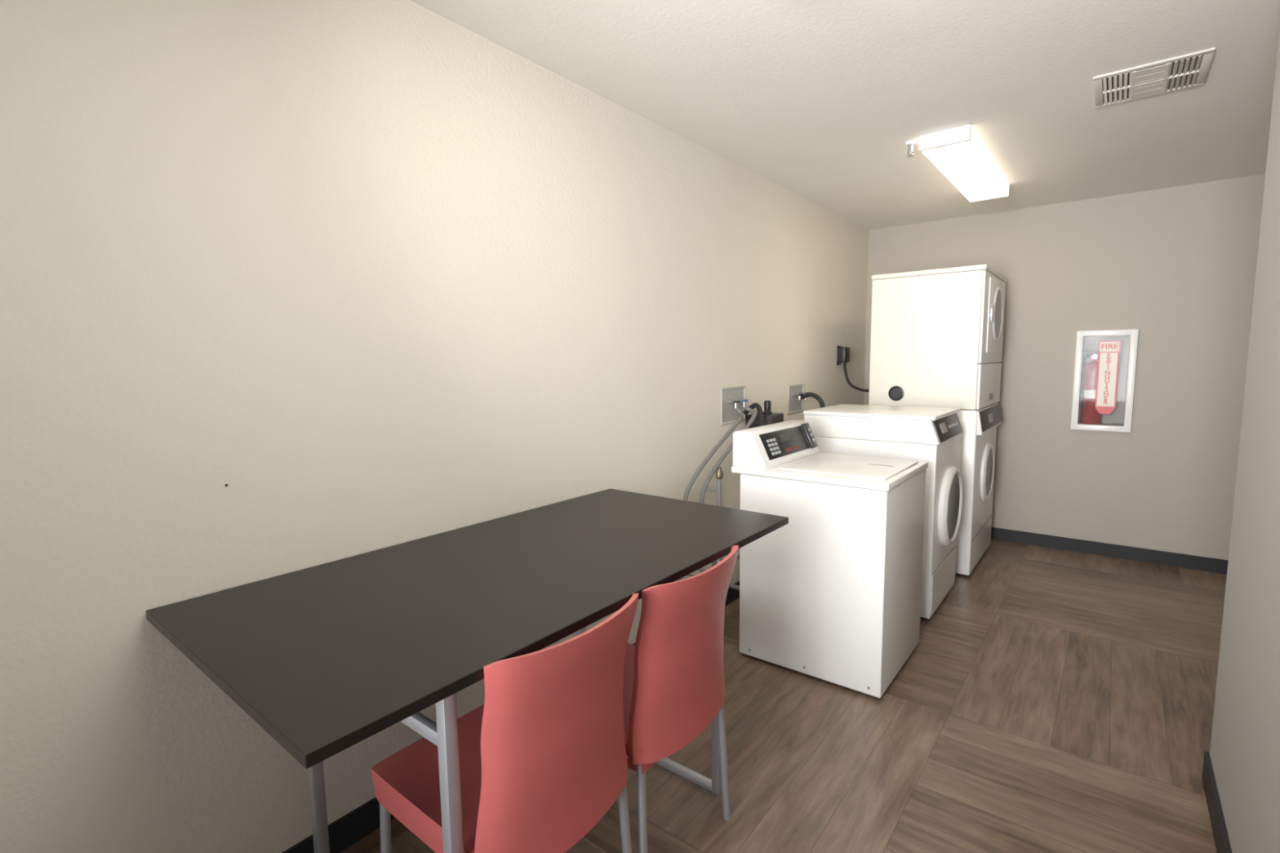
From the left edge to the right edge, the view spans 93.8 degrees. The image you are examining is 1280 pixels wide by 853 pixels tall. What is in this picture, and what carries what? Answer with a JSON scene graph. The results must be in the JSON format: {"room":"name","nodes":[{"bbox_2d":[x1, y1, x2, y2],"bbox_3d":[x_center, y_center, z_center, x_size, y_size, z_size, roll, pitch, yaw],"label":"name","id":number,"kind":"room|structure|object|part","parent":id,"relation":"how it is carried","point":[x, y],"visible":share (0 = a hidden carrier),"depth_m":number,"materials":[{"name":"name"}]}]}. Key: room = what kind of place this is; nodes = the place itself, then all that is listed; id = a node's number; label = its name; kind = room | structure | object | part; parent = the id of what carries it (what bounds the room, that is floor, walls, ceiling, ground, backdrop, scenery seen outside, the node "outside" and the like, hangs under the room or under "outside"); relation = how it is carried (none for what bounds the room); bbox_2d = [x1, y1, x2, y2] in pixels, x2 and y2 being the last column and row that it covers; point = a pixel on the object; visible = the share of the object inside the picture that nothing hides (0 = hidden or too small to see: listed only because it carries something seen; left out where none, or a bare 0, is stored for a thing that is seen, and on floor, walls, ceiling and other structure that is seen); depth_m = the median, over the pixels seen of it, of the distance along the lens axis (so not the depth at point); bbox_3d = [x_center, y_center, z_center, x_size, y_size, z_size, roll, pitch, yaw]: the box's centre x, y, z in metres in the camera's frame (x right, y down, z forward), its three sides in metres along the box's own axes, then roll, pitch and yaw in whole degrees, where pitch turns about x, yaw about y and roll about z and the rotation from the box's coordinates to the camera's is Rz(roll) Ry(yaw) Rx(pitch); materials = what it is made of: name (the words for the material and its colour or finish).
{"room":"laundry","nodes":[
{"label":"laundry","id":0,"kind":"room"},
{"bbox_2d":[0,0,868,852],"bbox_3d":[-0.351,-0.091,2.512,0.120,2.587,7.890,4,8,38],"label":"wall","id":1,"kind":"structure","parent":0,"point":[378,274],"depth_m":1.64,"materials":[{"name":"paint"}]},
{"bbox_2d":[281,580,739,852],"bbox_3d":[-0.346,1.158,2.528,0.012,0.100,7.690,4,8,38],"label":"baseboard","id":2,"kind":"structure","parent":1,"relation":"attached to","point":[353,827],"depth_m":1.84,"materials":[{"name":"plastic"}]},
{"bbox_2d":[706,466,723,506],"bbox_3d":[0.413,0.661,3.374,0.097,0.886,0.082,4,8,38],"label":"supply pipe","id":3,"kind":"object","parent":1,"relation":"attached to","point":[719,473],"visible":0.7,"depth_m":3.33,"materials":[{"name":"grey metal"}]},
{"bbox_2d":[720,386,747,425],"bbox_3d":[0.573,-0.127,3.531,0.062,0.215,0.280,4,8,38],"label":"washer outlet box","id":4,"kind":"object","parent":1,"relation":"attached to","point":[732,398],"visible":1,"depth_m":3.52,"materials":[{"name":"grey plastic"}]},
{"bbox_2d":[683,407,743,590],"bbox_3d":[0.513,0.373,3.191,0.313,0.900,0.659,4,8,34],"label":"hose","id":5,"kind":"object","parent":4,"relation":"attached to","point":[739,420],"visible":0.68,"depth_m":3.13,"materials":[{"name":"grey rubber"}]},
{"bbox_2d":[698,405,756,559],"bbox_3d":[0.579,0.308,3.254,0.280,0.791,0.672,3,7,30],"label":"hose","id":6,"kind":"object","parent":4,"relation":"attached to","point":[747,426],"visible":0.54,"depth_m":3.16,"materials":[{"name":"grey rubber"}]},
{"bbox_2d":[733,403,737,408],"bbox_3d":[0.556,-0.126,3.480,0.022,0.035,0.022,4,8,38],"label":"outlet","id":7,"kind":"object","parent":4,"relation":"attached to","point":[735,405],"depth_m":3.47,"materials":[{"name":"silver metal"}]},
{"bbox_2d":[742,402,764,426],"bbox_3d":[0.667,0.241,3.435,0.125,0.727,0.486,-1,6,-2],"label":"hose","id":8,"kind":"object","parent":4,"relation":"attached to","point":[760,414],"visible":0.32,"depth_m":3.52,"materials":[{"name":"black rubber"}]},
{"bbox_2d":[745,400,783,428],"bbox_3d":[0.776,-0.043,3.726,0.150,0.241,0.230,4,8,38],"label":"control box","id":9,"kind":"object","parent":1,"relation":"attached to","point":[769,417],"visible":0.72,"depth_m":3.67,"materials":[{"name":"black plastic"}]},
{"bbox_3d":[0.786,-0.118,3.690,0.060,0.085,0.060,4,8,38],"label":"knob","id":10,"kind":"part","parent":9,"relation":"part of","materials":[{"name":"black plastic"}]},
{"bbox_2d":[786,383,807,413],"bbox_3d":[1.123,-0.196,4.221,0.062,0.200,0.260,4,8,38],"label":"washer outlet box","id":11,"kind":"object","parent":1,"relation":"attached to","point":[795,404],"visible":0.9,"depth_m":4.21,"materials":[{"name":"grey plastic"}]},
{"bbox_3d":[1.100,-0.198,4.239,0.004,0.176,0.236,4,8,38],"label":"plate","id":12,"kind":"part","parent":11,"relation":"part of","materials":[{"name":"grey metal"}]},
{"bbox_2d":[800,391,825,408],"bbox_3d":[1.228,-0.040,4.175,0.053,0.394,0.257,-6,8,-39],"label":"hose","id":13,"kind":"object","parent":11,"relation":"attached to","point":[815,396],"visible":0.48,"depth_m":4.16,"materials":[{"name":"black rubber"}]},
{"bbox_2d":[836,346,841,364],"bbox_3d":[1.614,-0.575,4.851,0.008,0.155,0.090,4,8,38],"label":"power outlet","id":14,"kind":"object","parent":1,"relation":"attached to","point":[837,363],"visible":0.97,"depth_m":4.82,"materials":[{"name":"black plastic"}]},
{"bbox_2d":[340,538,1226,852],"bbox_3d":[1.006,1.343,1.599,3.540,0.100,7.890,4,8,38],"label":"floor","id":15,"kind":"structure","parent":0,"point":[1053,700],"depth_m":2.32,"materials":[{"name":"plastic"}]},
{"bbox_2d":[146,488,788,852],"bbox_3d":[-0.308,0.830,1.845,0.862,0.900,1.665,4,8,38],"label":"folding table","id":16,"kind":"object","parent":15,"relation":"on","point":[326,658],"visible":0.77,"depth_m":1.41,"materials":[{"name":"grey laminate"}]},
{"bbox_3d":[-0.872,0.875,1.603,0.030,0.876,0.030,4,8,38],"label":"leg","id":17,"kind":"part","parent":16,"relation":"part of","materials":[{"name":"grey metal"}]},
{"bbox_3d":[-0.374,0.911,1.210,0.030,0.876,0.030,4,8,38],"label":"leg","id":18,"kind":"part","parent":16,"relation":"part of","materials":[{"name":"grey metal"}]},
{"bbox_3d":[-0.238,0.781,2.397,0.030,0.876,0.030,4,8,38],"label":"leg","id":19,"kind":"part","parent":16,"relation":"part of","materials":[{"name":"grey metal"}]},
{"bbox_3d":[0.260,0.817,2.004,0.030,0.876,0.030,4,8,38],"label":"leg","id":20,"kind":"part","parent":16,"relation":"part of","materials":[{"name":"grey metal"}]},
{"bbox_2d":[370,593,638,852],"bbox_3d":[-0.321,0.862,1.480,0.565,0.917,0.459,4,8,38],"label":"chair","id":21,"kind":"object","parent":15,"relation":"on","point":[544,759],"visible":0.98,"depth_m":1.29,"materials":[{"name":"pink plastic"}]},
{"bbox_3d":[-0.641,1.119,1.515,0.039,0.406,0.025,-1,6,-6],"label":"leg","id":22,"kind":"part","parent":21,"relation":"part of","materials":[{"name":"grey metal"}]},
{"bbox_3d":[-0.353,0.879,1.507,0.485,0.084,0.426,4,8,38],"label":"seat","id":23,"kind":"part","parent":21,"relation":"part of","materials":[{"name":"pink plastic"}]},
{"bbox_3d":[-0.149,0.670,1.319,0.118,0.507,0.456,4,8,38],"label":"backrest","id":24,"kind":"part","parent":21,"relation":"part of","materials":[{"name":"pink plastic"}]},
{"bbox_3d":[-0.033,1.100,1.546,0.050,0.421,0.025,-1,6,-5],"label":"leg","id":25,"kind":"part","parent":21,"relation":"part of","materials":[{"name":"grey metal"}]},
{"bbox_2d":[622,545,738,852],"bbox_3d":[-0.022,0.818,1.845,0.565,0.917,0.459,4,8,38],"label":"chair","id":26,"kind":"object","parent":15,"relation":"on","point":[674,680],"visible":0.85,"depth_m":1.60,"materials":[{"name":"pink plastic"}]},
{"bbox_3d":[0.007,1.095,1.587,0.025,0.421,0.050,-2,6,-8],"label":"leg","id":27,"kind":"part","parent":26,"relation":"part of","materials":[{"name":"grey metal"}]},
{"bbox_3d":[-0.053,0.836,1.872,0.485,0.084,0.426,4,8,38],"label":"seat","id":28,"kind":"part","parent":26,"relation":"part of","materials":[{"name":"red plastic"}]},
{"bbox_3d":[0.150,0.627,1.685,0.118,0.507,0.456,4,8,38],"label":"backrest","id":29,"kind":"part","parent":26,"relation":"part of","materials":[{"name":"pink plastic"}]},
{"bbox_3d":[0.266,1.056,1.911,0.050,0.421,0.025,-1,6,-5],"label":"leg","id":30,"kind":"part","parent":26,"relation":"part of","materials":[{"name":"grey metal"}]},
{"bbox_2d":[731,419,928,697],"bbox_3d":[0.943,0.574,2.985,0.738,1.130,0.662,4,8,38],"label":"washing machine","id":31,"kind":"object","parent":15,"relation":"on","point":[832,593],"visible":1,"depth_m":2.73,"materials":[{"name":"white metal"}]},
{"bbox_3d":[0.743,0.079,3.053,0.062,0.120,0.480,4,8,38],"label":"control panel","id":32,"kind":"part","parent":31,"relation":"part of","materials":[{"name":"black plastic"}]},
{"bbox_3d":[0.938,0.200,2.944,0.738,0.031,0.662,4,8,38],"label":"panel","id":33,"kind":"part","parent":31,"relation":"part of","materials":[{"name":"white metal"}]},
{"bbox_3d":[1.013,0.186,2.883,0.480,0.008,0.540,4,8,38],"label":"lid","id":34,"kind":"part","parent":31,"relation":"part of","materials":[{"name":"white metal"}]},
{"bbox_2d":[803,404,963,618],"bbox_3d":[1.531,0.470,3.754,0.806,1.155,0.660,4,8,38],"label":"washing machine","id":35,"kind":"object","parent":15,"relation":"on","point":[931,435],"visible":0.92,"depth_m":3.42,"materials":[{"name":"white metal"}]},
{"bbox_3d":[1.501,-0.094,3.711,0.748,0.024,0.660,4,8,38],"label":"panel","id":36,"kind":"part","parent":35,"relation":"part of","materials":[{"name":"white metal"}]},
{"bbox_3d":[1.818,0.908,3.579,0.006,0.225,0.620,4,8,38],"label":"kick panel","id":37,"kind":"part","parent":35,"relation":"part of","materials":[{"name":"white metal"}]},
{"bbox_3d":[1.715,0.490,3.343,0.006,0.090,0.020,4,8,38],"label":"door handle","id":38,"kind":"part","parent":35,"relation":"part of","materials":[{"name":"white plastic"}]},
{"bbox_3d":[1.800,0.003,3.491,0.049,0.118,0.590,4,8,38],"label":"control panel","id":39,"kind":"part","parent":35,"relation":"part of","materials":[{"name":"black plastic"}]},
{"bbox_3d":[1.831,0.469,3.523,0.042,0.470,0.470,4,8,38],"label":"door","id":40,"kind":"part","parent":35,"relation":"part of","materials":[{"name":"white plastic"}]},
{"bbox_2d":[837,264,1006,576],"bbox_3d":[2.046,-0.072,4.543,1.107,2.050,0.882,4,8,38],"label":"dryer","id":41,"kind":"object","parent":15,"relation":"on","point":[937,335],"visible":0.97,"depth_m":4.02,"materials":[{"name":"white metal"}]},
{"bbox_3d":[1.768,-0.392,4.721,0.356,0.237,0.037,5,9,43],"label":"power cord","id":42,"kind":"part","parent":41,"relation":"part of","materials":[{"name":"black rubber"}]},
{"bbox_2d":[955,402,1001,575],"bbox_3d":[2.209,0.390,4.471,0.702,1.107,0.862,4,8,38],"label":"washer","id":43,"kind":"object","parent":41,"relation":"attached to","point":[979,425],"depth_m":4.02,"materials":[{"name":"white metal"}]},
{"bbox_3d":[2.490,0.328,4.284,0.026,0.430,0.430,4,8,38],"label":"door","id":44,"kind":"part","parent":41,"relation":"part of","materials":[{"name":"white plastic"}]},
{"bbox_3d":[2.451,-0.294,4.196,0.017,0.292,0.866,4,8,38],"label":"dryer access panel","id":45,"kind":"part","parent":41,"relation":"part of","materials":[{"name":"white metal"}]},
{"bbox_3d":[2.469,-0.066,4.209,0.031,0.132,0.800,4,8,38],"label":"control panel","id":46,"kind":"part","parent":41,"relation":"part of","materials":[{"name":"black plastic"}]},
{"bbox_3d":[2.313,-0.749,3.940,0.012,0.120,0.025,4,8,38],"label":"door handle","id":47,"kind":"part","parent":41,"relation":"part of","materials":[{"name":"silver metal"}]},
{"bbox_3d":[2.445,-0.737,4.148,0.017,0.587,0.866,4,8,38],"label":"dryer panel","id":48,"kind":"part","parent":41,"relation":"part of","materials":[{"name":"white metal"}]},
{"bbox_3d":[2.472,-0.757,4.157,0.009,0.485,0.640,4,8,38],"label":"dryer door panel","id":49,"kind":"part","parent":41,"relation":"part of","materials":[{"name":"white ceramic"}]},
{"bbox_2d":[410,0,1279,230],"bbox_3d":[0.972,-1.329,1.309,3.540,0.100,7.890,4,8,38],"label":"ceiling","id":50,"kind":"structure","parent":0,"point":[822,100],"depth_m":2.43,"materials":[{"name":"paint"}]},
{"bbox_2d":[905,140,916,156],"bbox_3d":[1.411,-1.447,3.123,0.056,0.068,0.056,4,8,38],"label":"sprinkler","id":51,"kind":"object","parent":50,"relation":"attached to","point":[910,144],"visible":1,"depth_m":3.11,"materials":[{"name":"white plastic"}]},
{"bbox_3d":[1.411,-1.450,3.122,0.028,0.038,0.028,4,8,38],"label":"stem","id":52,"kind":"part","parent":51,"relation":"part of","materials":[{"name":"silver metal"}]},
{"bbox_2d":[919,124,1009,202],"bbox_3d":[1.915,-1.488,3.474,0.230,0.075,1.340,4,8,38],"label":"ceiling light","id":53,"kind":"object","parent":50,"relation":"attached to","point":[958,153],"visible":1,"depth_m":3.25,"materials":[{"name":"white plastic"}]},
{"bbox_2d":[970,126,1008,195],"bbox_3d":[2.002,-1.485,3.404,0.005,0.064,1.284,4,8,38],"label":"diffuser","id":54,"kind":"object","parent":53,"relation":"attached to","point":[978,144],"depth_m":3.32,"materials":[{"name":"white plastic"}]},
{"bbox_2d":[1093,47,1215,108],"bbox_3d":[2.083,-1.411,2.449,0.360,0.012,0.380,4,8,38],"label":"ceiling vent","id":55,"kind":"object","parent":50,"relation":"in","point":[1180,73],"visible":1,"depth_m":2.42,"materials":[{"name":"metal"}]},
{"bbox_2d":[864,173,1265,559],"bbox_3d":[3.378,-0.349,4.446,3.300,2.587,0.200,4,8,38],"label":"wall","id":56,"kind":"structure","parent":0,"point":[1176,265],"depth_m":4.25,"materials":[{"name":"beige paint"}]},
{"bbox_2d":[1070,328,1138,432],"bbox_3d":[3.393,-0.337,4.383,0.349,0.726,0.190,4,8,38],"label":"fire extinguisher cabinet","id":57,"kind":"object","parent":56,"relation":"attached to","point":[1117,348],"visible":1,"depth_m":4.33,"materials":[{"name":"white metal"}]},
{"bbox_2d":[1080,349,1102,424],"bbox_3d":[3.345,-0.294,4.437,0.151,0.545,0.129,-1,6,-6],"label":"fire extinguisher","id":58,"kind":"object","parent":57,"relation":"in","point":[1089,414],"visible":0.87,"depth_m":4.41,"materials":[{"name":"red metal"}]},
{"bbox_2d":[991,527,1228,574],"bbox_3d":[3.333,0.900,4.494,3.288,0.095,0.012,4,8,38],"label":"baseboard","id":59,"kind":"structure","parent":56,"relation":"attached to","point":[1157,557],"depth_m":4.38,"materials":[{"name":"plastic"}]},
{"bbox_2d":[1209,27,1279,852],"bbox_3d":[0.888,0.204,-0.351,1.200,2.587,4.920,4,8,38],"label":"wall","id":60,"kind":"structure","parent":0,"point":[1245,748],"depth_m":1.66,"materials":[{"name":"grey paint"}]},
{"bbox_2d":[1201,751,1231,852],"bbox_3d":[0.903,1.440,-0.208,1.212,0.100,4.932,4,8,38],"label":"baseboard","id":61,"kind":"structure","parent":60,"relation":"attached to","point":[1222,843],"depth_m":1.86,"materials":[{"name":"plastic"}]}
]}

